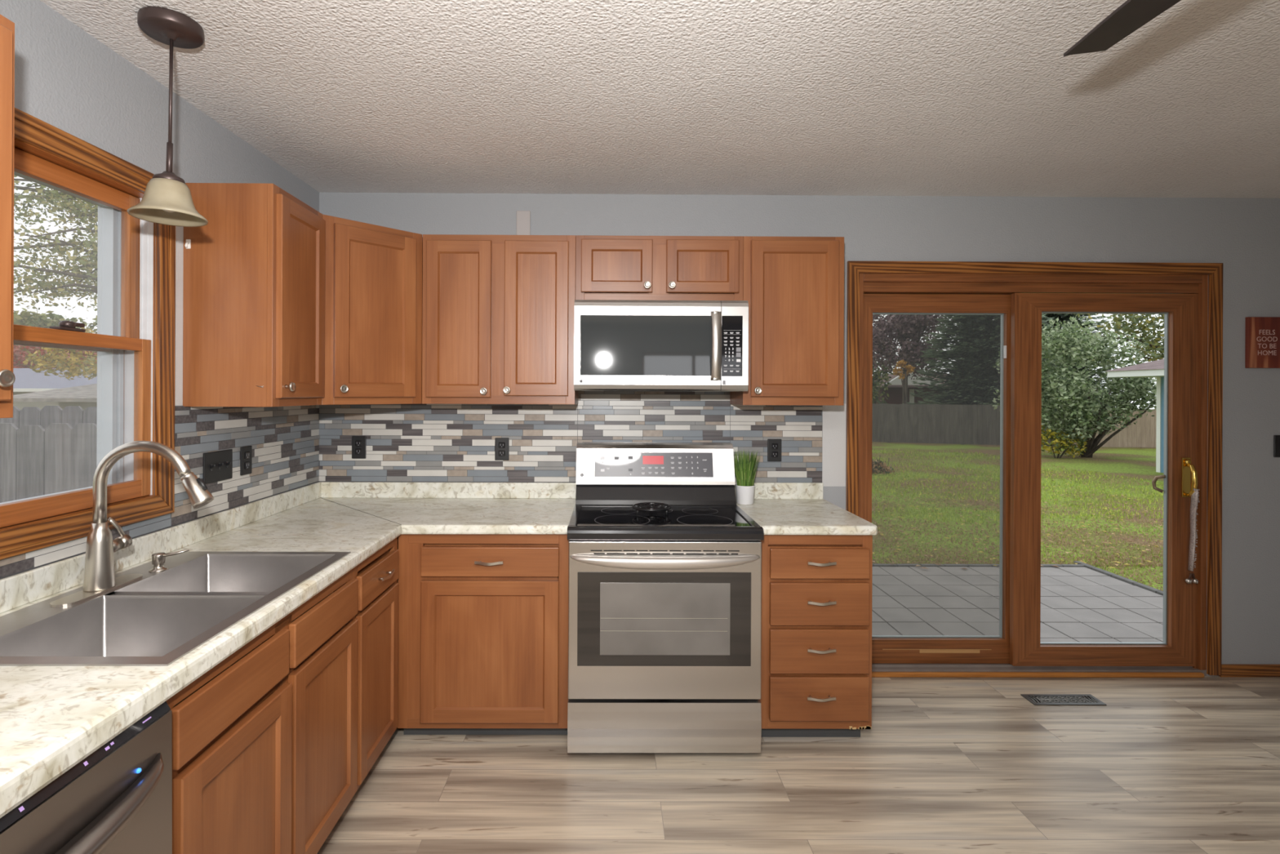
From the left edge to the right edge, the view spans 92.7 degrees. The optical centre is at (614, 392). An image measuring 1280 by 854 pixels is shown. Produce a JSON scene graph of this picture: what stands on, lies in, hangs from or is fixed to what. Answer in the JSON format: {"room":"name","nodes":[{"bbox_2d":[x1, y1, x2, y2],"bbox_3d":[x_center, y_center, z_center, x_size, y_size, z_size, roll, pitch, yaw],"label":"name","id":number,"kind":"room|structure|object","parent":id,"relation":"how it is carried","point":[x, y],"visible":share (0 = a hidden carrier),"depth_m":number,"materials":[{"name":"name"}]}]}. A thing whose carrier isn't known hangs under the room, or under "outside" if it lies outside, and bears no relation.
{"room":"kitchen","nodes":[
{"label":"kitchen","id":0,"kind":"room"},
{"bbox_2d":[0,0,319,595],"bbox_3d":[-1.516,0.204,-0.251,0.127,2.410,6.600,0,0,0],"label":"wall","id":1,"kind":"structure","parent":0,"point":[66,78],"depth_m":2.04,"materials":[{"name":"grey paint"}]},
{"bbox_2d":[0,14,15,417],"bbox_3d":[-1.284,-0.333,0.798,0.354,0.762,0.760,0,0,0],"label":"upper cabinet","id":2,"kind":"object","parent":1,"relation":"attached to","point":[7,378],"visible":1,"depth_m":1.14,"materials":[{"name":"brown wood"}]},
{"bbox_2d":[0,107,175,559],"bbox_3d":[-1.533,-0.147,1.600,0.171,1.086,0.842,0,0,0],"label":"window","id":3,"kind":"structure","parent":1,"relation":"in","point":[136,270],"depth_m":1.91,"materials":[{"name":"brown wood"}]},
{"bbox_2d":[0,404,319,578],"bbox_3d":[-1.467,0.244,1.699,0.007,0.399,2.700,0,0,0],"label":"tile backsplash","id":4,"kind":"structure","parent":1,"relation":"attached to","point":[284,441],"depth_m":2.36,"materials":[{"name":"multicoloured tile"}]},
{"bbox_2d":[203,448,232,484],"bbox_3d":[-1.456,0.271,2.254,0.020,0.112,0.162,0,0,0],"label":"light switch","id":5,"kind":"object","parent":1,"relation":"attached to","point":[217,465],"visible":0.86,"depth_m":2.25,"materials":[{"name":"black plastic"}]},
{"bbox_2d":[240,445,252,475],"bbox_3d":[-1.462,0.269,2.427,0.010,0.112,0.070,0,0,0],"label":"wall outlet","id":6,"kind":"object","parent":1,"relation":"attached to","point":[246,452],"visible":1,"depth_m":2.42,"materials":[{"name":"black plastic"}]},
{"bbox_2d":[244,451,249,458],"bbox_3d":[-1.460,0.249,2.427,0.004,0.028,0.032,0,0,0],"label":"socket","id":7,"kind":"object","parent":6,"relation":"attached to","point":[246,453],"depth_m":2.43,"materials":[{"name":"grey plastic"}]},
{"bbox_2d":[244,461,249,469],"bbox_3d":[-1.460,0.289,2.427,0.004,0.028,0.032,0,0,0],"label":"socket","id":8,"kind":"object","parent":6,"relation":"attached to","point":[246,463],"depth_m":2.43,"materials":[{"name":"grey plastic"}]},
{"bbox_2d":[182,182,325,406],"bbox_3d":[-1.293,-0.333,2.260,0.354,0.762,0.360,0,0,0],"label":"upper cabinet","id":9,"kind":"object","parent":1,"relation":"attached to","point":[254,275],"visible":0.99,"depth_m":2.08,"materials":[{"name":"brown wood"}]},
{"bbox_2d":[184,239,191,248],"bbox_3d":[-1.450,-0.506,2.071,0.016,0.032,0.016,0,0,0],"label":"hook","id":10,"kind":"object","parent":9,"relation":"attached to","point":[188,244],"visible":1,"depth_m":2.08,"materials":[{"name":"white plastic"}]},
{"bbox_2d":[321,214,422,404],"bbox_3d":[-1.164,-0.333,2.741,0.599,0.762,0.600,0,0,0],"label":"upper cabinet","id":11,"kind":"object","parent":1,"relation":"attached to","point":[374,273],"visible":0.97,"depth_m":2.57,"materials":[{"name":"brown wood"}]},
{"bbox_2d":[40,0,1279,198],"bbox_3d":[1.296,-1.050,-0.175,5.740,0.120,6.720,0,0,0],"label":"ceiling","id":12,"kind":"structure","parent":0,"point":[958,98],"depth_m":2.01,"materials":[{"name":"white paint"}]},
{"bbox_2d":[127,6,208,226],"bbox_3d":[-1.204,-0.736,1.651,0.177,0.528,0.177,0,0,0],"label":"pendant lamp","id":13,"kind":"object","parent":12,"relation":"hanging from","point":[166,200],"visible":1,"depth_m":1.63,"materials":[{"name":"brown metal"}]},
{"bbox_2d":[1063,0,1181,57],"bbox_3d":[1.065,-0.869,0.763,1.347,0.241,1.298,0,0,0],"label":"ceiling fan","id":14,"kind":"object","parent":12,"relation":"hanging from","point":[1130,16],"visible":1,"depth_m":1.29,"materials":[{"name":"brown wood"}]},
{"bbox_2d":[735,484,755,505],"bbox_3d":[0.625,0.484,2.913,0.093,0.090,0.093,0,0,0],"label":"pot","id":15,"kind":"object","parent":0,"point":[744,493],"depth_m":2.88,"materials":[{"name":"white ceramic"}]},
{"bbox_2d":[316,675,1279,853],"bbox_3d":[1.285,1.480,-0.175,5.740,0.120,6.720,0,0,0],"label":"floor","id":16,"kind":"structure","parent":0,"point":[944,765],"depth_m":2.20,"materials":[{"name":"plastic"}]},
{"bbox_2d":[0,701,172,853],"bbox_3d":[-1.106,0.987,0.842,0.666,0.844,0.594,0,0,0],"label":"dishwasher","id":17,"kind":"object","parent":16,"relation":"on","point":[117,799],"visible":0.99,"depth_m":0.99,"materials":[{"name":"grey metal"}]},
{"bbox_2d":[165,568,358,853],"bbox_3d":[-1.149,0.986,1.582,0.629,0.847,0.866,0,0,0],"label":"base cabinet","id":18,"kind":"object","parent":16,"relation":"on","point":[264,753],"visible":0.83,"depth_m":1.51,"materials":[{"name":"brown wood"}]},
{"bbox_2d":[0,481,576,817],"bbox_3d":[-0.824,0.513,1.702,1.294,0.136,2.698,0,0,0],"label":"countertop","id":19,"kind":"structure","parent":18,"relation":"on","point":[53,717],"depth_m":1.78,"materials":[{"name":"stone"}]},
{"bbox_2d":[49,440,214,607],"bbox_3d":[-1.218,0.322,1.601,0.327,0.393,0.256,0,0,0],"label":"faucet","id":20,"kind":"object","parent":19,"relation":"on","point":[100,578],"visible":1,"depth_m":1.59,"materials":[{"name":"silver metal"}]},
{"bbox_2d":[0,551,351,706],"bbox_3d":[-1.140,0.622,1.580,0.563,0.206,0.826,0,0,0],"label":"sink","id":21,"kind":"object","parent":19,"relation":"in","point":[155,619],"visible":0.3,"depth_m":1.56,"materials":[{"name":"metal"}]},
{"bbox_2d":[148,548,190,572],"bbox_3d":[-1.302,0.489,1.782,0.102,0.058,0.046,0,0,0],"label":"soap dispenser","id":22,"kind":"object","parent":21,"relation":"on","point":[158,559],"visible":1,"depth_m":1.77,"materials":[{"name":"silver metal"}]},
{"bbox_2d":[351,537,398,798],"bbox_3d":[-1.142,0.986,2.228,0.650,0.847,0.424,0,0,0],"label":"base cabinet","id":23,"kind":"object","parent":16,"relation":"on","point":[377,575],"visible":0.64,"depth_m":2.20,"materials":[{"name":"brown wood"}]},
{"bbox_2d":[397,533,568,734],"bbox_3d":[-0.526,0.988,2.720,0.683,0.847,0.650,0,0,0],"label":"base cabinet","id":24,"kind":"object","parent":16,"relation":"on","point":[483,619],"visible":0.88,"depth_m":2.43,"materials":[{"name":"brown wood"}]},
{"bbox_2d":[567,441,764,752],"bbox_3d":[0.195,0.829,2.665,0.756,1.171,0.728,0,0,0],"label":"electric range","id":25,"kind":"object","parent":16,"relation":"on","point":[664,611],"visible":0.98,"depth_m":2.35,"materials":[{"name":"silver metal"}]},
{"bbox_2d":[631,502,671,515],"bbox_3d":[0.163,0.506,2.644,0.169,0.036,0.169,0,0,0],"label":"trivet","id":26,"kind":"object","parent":25,"relation":"on","point":[643,506],"visible":1,"depth_m":2.62,"materials":[{"name":"black metal"}]},
{"bbox_2d":[567,504,764,540],"bbox_3d":[0.196,0.545,2.593,0.756,0.050,0.501,0,0,0],"label":"cooktop","id":27,"kind":"object","parent":25,"relation":"in","point":[587,522],"depth_m":2.43,"materials":[{"name":"black glass"}]},
{"bbox_2d":[760,534,872,737],"bbox_3d":[0.806,0.994,2.728,0.460,0.847,0.650,0,0,0],"label":"base cabinet","id":28,"kind":"object","parent":16,"relation":"on","point":[816,647],"visible":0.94,"depth_m":2.43,"materials":[{"name":"brown wood"}]},
{"bbox_2d":[734,482,877,535],"bbox_3d":[0.812,0.508,2.744,0.475,0.120,0.634,0,0,0],"label":"countertop","id":29,"kind":"structure","parent":28,"relation":"on","point":[779,508],"depth_m":2.70,"materials":[{"name":"stone"}]},
{"bbox_2d":[733,449,759,505],"bbox_3d":[0.639,0.401,2.912,0.129,0.257,0.157,0,0,0],"label":"potted grass","id":30,"kind":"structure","parent":29,"relation":"on","point":[744,475],"depth_m":2.88,"materials":[{"name":"green plant"}]},
{"bbox_2d":[1020,693,1106,705],"bbox_3d":[2.080,1.421,2.827,0.330,0.005,0.094,0,0,0],"label":"floor vent","id":31,"kind":"object","parent":16,"relation":"in","point":[1035,699],"visible":1,"depth_m":2.82,"materials":[{"name":"grey metal"}]},
{"bbox_2d":[1026,695,1098,702],"bbox_3d":[2.080,1.421,2.827,0.297,0.004,0.061,0,0,0],"label":"grille","id":32,"kind":"object","parent":31,"relation":"attached to","point":[1030,698],"depth_m":2.83,"materials":[{"name":"grey metal"}]},
{"bbox_2d":[319,192,1279,675],"bbox_3d":[1.271,0.275,3.122,5.740,2.530,0.127,0,0,0],"label":"wall","id":33,"kind":"structure","parent":0,"point":[405,442],"depth_m":3.06,"materials":[{"name":"grey paint"}]},
{"bbox_2d":[351,435,365,458],"bbox_3d":[-1.271,0.272,3.037,0.070,0.112,0.010,0,0,0],"label":"wall outlet","id":34,"kind":"object","parent":33,"relation":"attached to","point":[358,442],"visible":1,"depth_m":3.04,"materials":[{"name":"black plastic"}]},
{"bbox_2d":[355,440,361,446],"bbox_3d":[-1.271,0.252,3.035,0.032,0.028,0.004,0,0,0],"label":"socket","id":35,"kind":"object","parent":34,"relation":"attached to","point":[357,443],"depth_m":3.03,"materials":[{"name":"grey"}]},
{"bbox_2d":[355,448,361,453],"bbox_3d":[-1.272,0.292,3.035,0.032,0.028,0.004,0,0,0],"label":"socket","id":36,"kind":"object","parent":34,"relation":"attached to","point":[357,451],"depth_m":3.03,"materials":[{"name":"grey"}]},
{"bbox_2d":[422,234,577,404],"bbox_3d":[-0.520,-0.330,2.875,0.688,0.762,0.353,0,0,0],"label":"upper cabinet","id":37,"kind":"object","parent":33,"relation":"attached to","point":[498,311],"visible":0.99,"depth_m":2.74,"materials":[{"name":"brown wood"}]},
{"bbox_2d":[494,437,509,460],"bbox_3d":[-0.559,0.281,3.042,0.070,0.112,0.010,0,0,0],"label":"wall outlet","id":38,"kind":"object","parent":33,"relation":"attached to","point":[501,445],"visible":1,"depth_m":3.04,"materials":[{"name":"black plastic"}]},
{"bbox_2d":[498,442,505,448],"bbox_3d":[-0.559,0.261,3.039,0.032,0.028,0.004,0,0,0],"label":"socket","id":39,"kind":"object","parent":38,"relation":"attached to","point":[501,445],"depth_m":3.04,"materials":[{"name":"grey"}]},
{"bbox_2d":[498,450,505,456],"bbox_3d":[-0.559,0.301,3.039,0.032,0.028,0.004,0,0,0],"label":"socket","id":40,"kind":"object","parent":38,"relation":"attached to","point":[501,453],"depth_m":3.04,"materials":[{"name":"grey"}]},
{"bbox_2d":[515,210,530,235],"bbox_3d":[-0.453,-0.811,3.049,0.070,0.196,0.012,0,0,0],"label":"cord cover","id":41,"kind":"object","parent":33,"relation":"attached to","point":[523,217],"visible":0.56,"depth_m":3.04,"materials":[{"name":"grey plastic"}]},
{"bbox_2d":[319,390,822,482],"bbox_3d":[-0.214,0.212,3.053,2.516,0.475,0.007,0,0,0],"label":"tile backsplash","id":42,"kind":"structure","parent":33,"relation":"attached to","point":[405,442],"depth_m":3.05,"materials":[{"name":"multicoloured tile"}]},
{"bbox_2d":[575,235,743,300],"bbox_3d":[0.204,-0.557,2.880,0.757,0.302,0.353,0,0,0],"label":"upper cabinet","id":43,"kind":"object","parent":33,"relation":"attached to","point":[624,268],"visible":0.92,"depth_m":2.74,"materials":[{"name":"brown wood"}]},
{"bbox_2d":[573,299,748,391],"bbox_3d":[0.203,-0.205,2.823,0.754,0.398,0.442,0,0,0],"label":"microwave","id":44,"kind":"object","parent":43,"relation":"attached to","point":[620,344],"visible":1,"depth_m":2.64,"materials":[{"name":"grey metal"}]},
{"bbox_2d":[767,439,781,461],"bbox_3d":[0.802,0.287,3.050,0.070,0.112,0.010,0,0,0],"label":"wall outlet","id":45,"kind":"object","parent":33,"relation":"attached to","point":[774,446],"visible":1,"depth_m":3.05,"materials":[{"name":"black plastic"}]},
{"bbox_2d":[771,443,777,448],"bbox_3d":[0.802,0.267,3.047,0.032,0.028,0.004,0,0,0],"label":"socket","id":46,"kind":"object","parent":45,"relation":"attached to","point":[774,446],"depth_m":3.04,"materials":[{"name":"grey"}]},
{"bbox_2d":[771,451,777,457],"bbox_3d":[0.802,0.307,3.047,0.032,0.028,0.004,0,0,0],"label":"socket","id":47,"kind":"object","parent":45,"relation":"attached to","point":[774,454],"depth_m":3.04,"materials":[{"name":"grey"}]},
{"bbox_2d":[729,236,844,405],"bbox_3d":[0.811,-0.325,2.883,0.456,0.762,0.353,0,0,0],"label":"upper cabinet","id":48,"kind":"object","parent":33,"relation":"attached to","point":[793,286],"visible":1,"depth_m":2.75,"materials":[{"name":"brown wood"}]},
{"bbox_2d":[845,261,1222,677],"bbox_3d":[2.107,0.385,3.116,1.883,2.078,0.188,0,0,0],"label":"door","id":49,"kind":"structure","parent":33,"relation":"in","point":[1189,295],"depth_m":3.08,"materials":[{"name":"brown wood"}]},
{"bbox_2d":[1184,488,1199,583],"bbox_3d":[2.899,0.715,3.050,0.059,0.482,0.053,0,0,-15],"label":"strap","id":50,"kind":"object","parent":49,"relation":"hanging from","point":[1194,497],"visible":1,"depth_m":3.05,"materials":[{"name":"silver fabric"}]},
{"bbox_2d":[1218,663,1279,676],"bbox_3d":[3.531,1.399,3.071,0.970,0.062,0.014,0,0,0],"label":"baseboard","id":51,"kind":"structure","parent":33,"relation":"attached to","point":[1227,669],"depth_m":3.06,"materials":[{"name":"brown wood"}]},
{"bbox_2d":[1244,316,1279,368],"bbox_3d":[3.281,-0.252,3.068,0.200,0.256,0.017,0,0,0],"label":"wall sign","id":52,"kind":"object","parent":33,"relation":"attached to","point":[1262,334],"visible":1,"depth_m":3.06,"materials":[{"name":"brown wood"}]},
{"bbox_2d":[1273,435,1279,457],"bbox_3d":[3.383,0.269,3.067,0.116,0.112,0.020,0,0,0],"label":"light switch","id":53,"kind":"object","parent":33,"relation":"attached to","point":[1276,437],"visible":1,"depth_m":3.07,"materials":[{"name":"black plastic"}]},
{"label":"outside","id":54,"kind":"structure","parent":0,"visible":0},
{"bbox_2d":[871,421,1163,591],"bbox_3d":[-1.575,1.968,18.049,120.000,0.400,110.000,0,0,0],"label":"lawn","id":55,"kind":"structure","parent":54,"point":[1140,462],"depth_m":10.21,"materials":[{"name":"green plant"}]},
{"bbox_2d":[0,422,97,502],"bbox_3d":[-3.510,0.960,3.419,3.748,1.601,0.146,0,0,0],"label":"fence","id":56,"kind":"object","parent":55,"relation":"on","point":[35,460],"visible":0.17,"depth_m":3.35,"materials":[{"name":"grey wood"}]},
{"bbox_2d":[0,405,97,429],"bbox_3d":[-5.190,0.918,4.409,5.600,1.670,0.146,0,0,0],"label":"fence","id":57,"kind":"object","parent":55,"relation":"on","point":[72,415],"visible":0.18,"depth_m":4.34,"materials":[{"name":"grey wood"}]},
{"bbox_2d":[13,368,97,410],"bbox_3d":[-19.499,0.463,18.893,13.950,2.460,9.100,0,0,0],"label":"house","id":58,"kind":"structure","parent":55,"relation":"on","point":[27,380],"depth_m":15.58,"materials":[{"name":"beige"}]},
{"bbox_2d":[13,383,97,409],"bbox_3d":[-6.372,0.798,9.995,4.100,1.900,3.450,0,0,0],"label":"shed","id":59,"kind":"object","parent":55,"relation":"on","point":[83,396],"visible":0.04,"depth_m":8.67,"materials":[{"name":"beige"}]},
{"bbox_2d":[13,344,97,368],"bbox_3d":[-22.893,-0.483,24.797,5.281,4.324,3.484,0,0,0],"label":"tree","id":60,"kind":"object","parent":55,"relation":"on","point":[20,352],"visible":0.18,"depth_m":24.03,"materials":[{"name":"green plant"}]},
{"bbox_2d":[13,307,97,367],"bbox_3d":[-27.144,-1.244,29.892,11.500,5.870,4.765,0,0,0],"label":"tree","id":61,"kind":"object","parent":55,"relation":"on","point":[24,318],"visible":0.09,"depth_m":29.59,"materials":[{"name":"green plant"}]},
{"bbox_2d":[13,175,97,312],"bbox_3d":[-8.237,-1.832,11.004,7.667,7.170,6.368,0,0,38],"label":"maple tree","id":62,"kind":"object","parent":55,"relation":"on","point":[83,207],"visible":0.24,"depth_m":9.69,"materials":[{"name":"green plant"}]},
{"bbox_2d":[22,326,97,380],"bbox_3d":[-6.160,0.455,7.942,2.743,2.615,0.814,0,0,0],"label":"tree","id":63,"kind":"object","parent":55,"relation":"on","point":[57,360],"visible":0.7,"depth_m":7.78,"materials":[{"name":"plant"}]},
{"bbox_2d":[872,360,893,404],"bbox_3d":[14.360,-0.688,35.864,3.935,5.091,4.134,0,0,0],"label":"tree","id":64,"kind":"object","parent":55,"relation":"on","point":[877,374],"visible":0.1,"depth_m":35.06,"materials":[{"name":"green plant"}]},
{"bbox_2d":[871,455,894,474],"bbox_3d":[5.720,1.632,13.690,1.097,0.489,0.702,0,0,0],"label":"brush pile","id":65,"kind":"object","parent":55,"relation":"on","point":[876,468],"visible":0.49,"depth_m":13.57,"materials":[{"name":"brown plant"}]},
{"bbox_2d":[893,359,915,404],"bbox_3d":[10.767,0.284,22.747,0.987,3.072,0.467,0,0,-20],"label":"tree","id":66,"kind":"object","parent":55,"relation":"on","point":[901,363],"visible":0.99,"depth_m":22.69,"materials":[{"name":"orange plant"}]},
{"bbox_2d":[874,372,952,421],"bbox_3d":[20.985,0.138,43.182,9.000,3.450,10.000,0,0,0],"label":"house","id":67,"kind":"structure","parent":55,"relation":"on","point":[895,389],"depth_m":39.16,"materials":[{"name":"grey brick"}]},
{"bbox_2d":[872,314,955,404],"bbox_3d":[14.824,-2.340,31.191,5.052,8.355,4.197,0,0,26],"label":"tree","id":68,"kind":"object","parent":55,"relation":"on","point":[904,328],"visible":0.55,"depth_m":30.48,"materials":[{"name":"brown plant"}]},
{"bbox_2d":[871,403,1062,446],"bbox_3d":[10.324,1.109,22.178,10.309,1.420,0.146,0,0,18],"label":"fence","id":69,"kind":"object","parent":55,"relation":"on","point":[962,424],"visible":0.4,"depth_m":21.72,"materials":[{"name":"grey wood"}]},
{"bbox_2d":[902,313,1068,422],"bbox_3d":[16.154,-2.907,26.246,6.473,9.500,6.990,0,0,4],"label":"spruce tree","id":70,"kind":"object","parent":55,"relation":"on","point":[974,380],"visible":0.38,"depth_m":25.80,"materials":[{"name":"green plant"}]},
{"bbox_2d":[871,560,1163,642],"bbox_3d":[1.827,1.763,4.783,6.085,0.040,3.149,0,0,0],"label":"paving","id":71,"kind":"object","parent":55,"relation":"on","point":[1081,602],"visible":0.23,"depth_m":5.12,"materials":[{"name":"grey"}]},
{"bbox_2d":[871,468,1163,568],"bbox_3d":[5.649,1.757,10.092,10.023,0.023,8.034,0,0,0],"label":"fallen leaves","id":72,"kind":"object","parent":55,"relation":"on","point":[913,529],"visible":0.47,"depth_m":8.22,"materials":[{"name":"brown plant"}]},
{"bbox_2d":[1040,420,1088,457],"bbox_3d":[12.459,1.282,17.031,1.380,1.127,0.663,0,0,0],"label":"shrub","id":73,"kind":"object","parent":55,"relation":"on","point":[1061,444],"visible":0.86,"depth_m":16.96,"materials":[{"name":"green plant"}]},
{"bbox_2d":[991,315,1156,457],"bbox_3d":[13.393,-0.165,17.383,4.717,4.056,2.848,0,0,0],"label":"tree","id":74,"kind":"object","parent":55,"relation":"on","point":[1084,409],"visible":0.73,"depth_m":16.78,"materials":[{"name":"green plant"}]},
{"bbox_2d":[1041,313,1133,408],"bbox_3d":[23.821,-3.375,32.748,7.410,10.500,6.969,0,0,-6],"label":"spruce tree","id":75,"kind":"object","parent":55,"relation":"on","point":[1063,317],"visible":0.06,"depth_m":31.78,"materials":[{"name":"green plant"}]},
{"bbox_2d":[1066,408,1155,447],"bbox_3d":[19.889,1.199,20.537,9.148,1.320,0.146,0,0,1],"label":"fence","id":76,"kind":"object","parent":55,"relation":"on","point":[1143,433],"visible":0.14,"depth_m":20.51,"materials":[{"name":"beige wood"}]},
{"bbox_2d":[1068,313,1164,364],"bbox_3d":[19.228,-1.459,20.698,7.358,6.731,3.862,0,0,0],"label":"tree","id":77,"kind":"object","parent":55,"relation":"on","point":[1118,325],"visible":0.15,"depth_m":20.86,"materials":[{"name":"green plant"}]},
{"bbox_2d":[1106,359,1164,472],"bbox_3d":[14.530,0.361,11.664,5.800,2.950,5.640,0,0,0],"label":"garden shed","id":78,"kind":"object","parent":55,"relation":"on","point":[1154,368],"visible":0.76,"depth_m":13.98,"materials":[{"name":"blue"}]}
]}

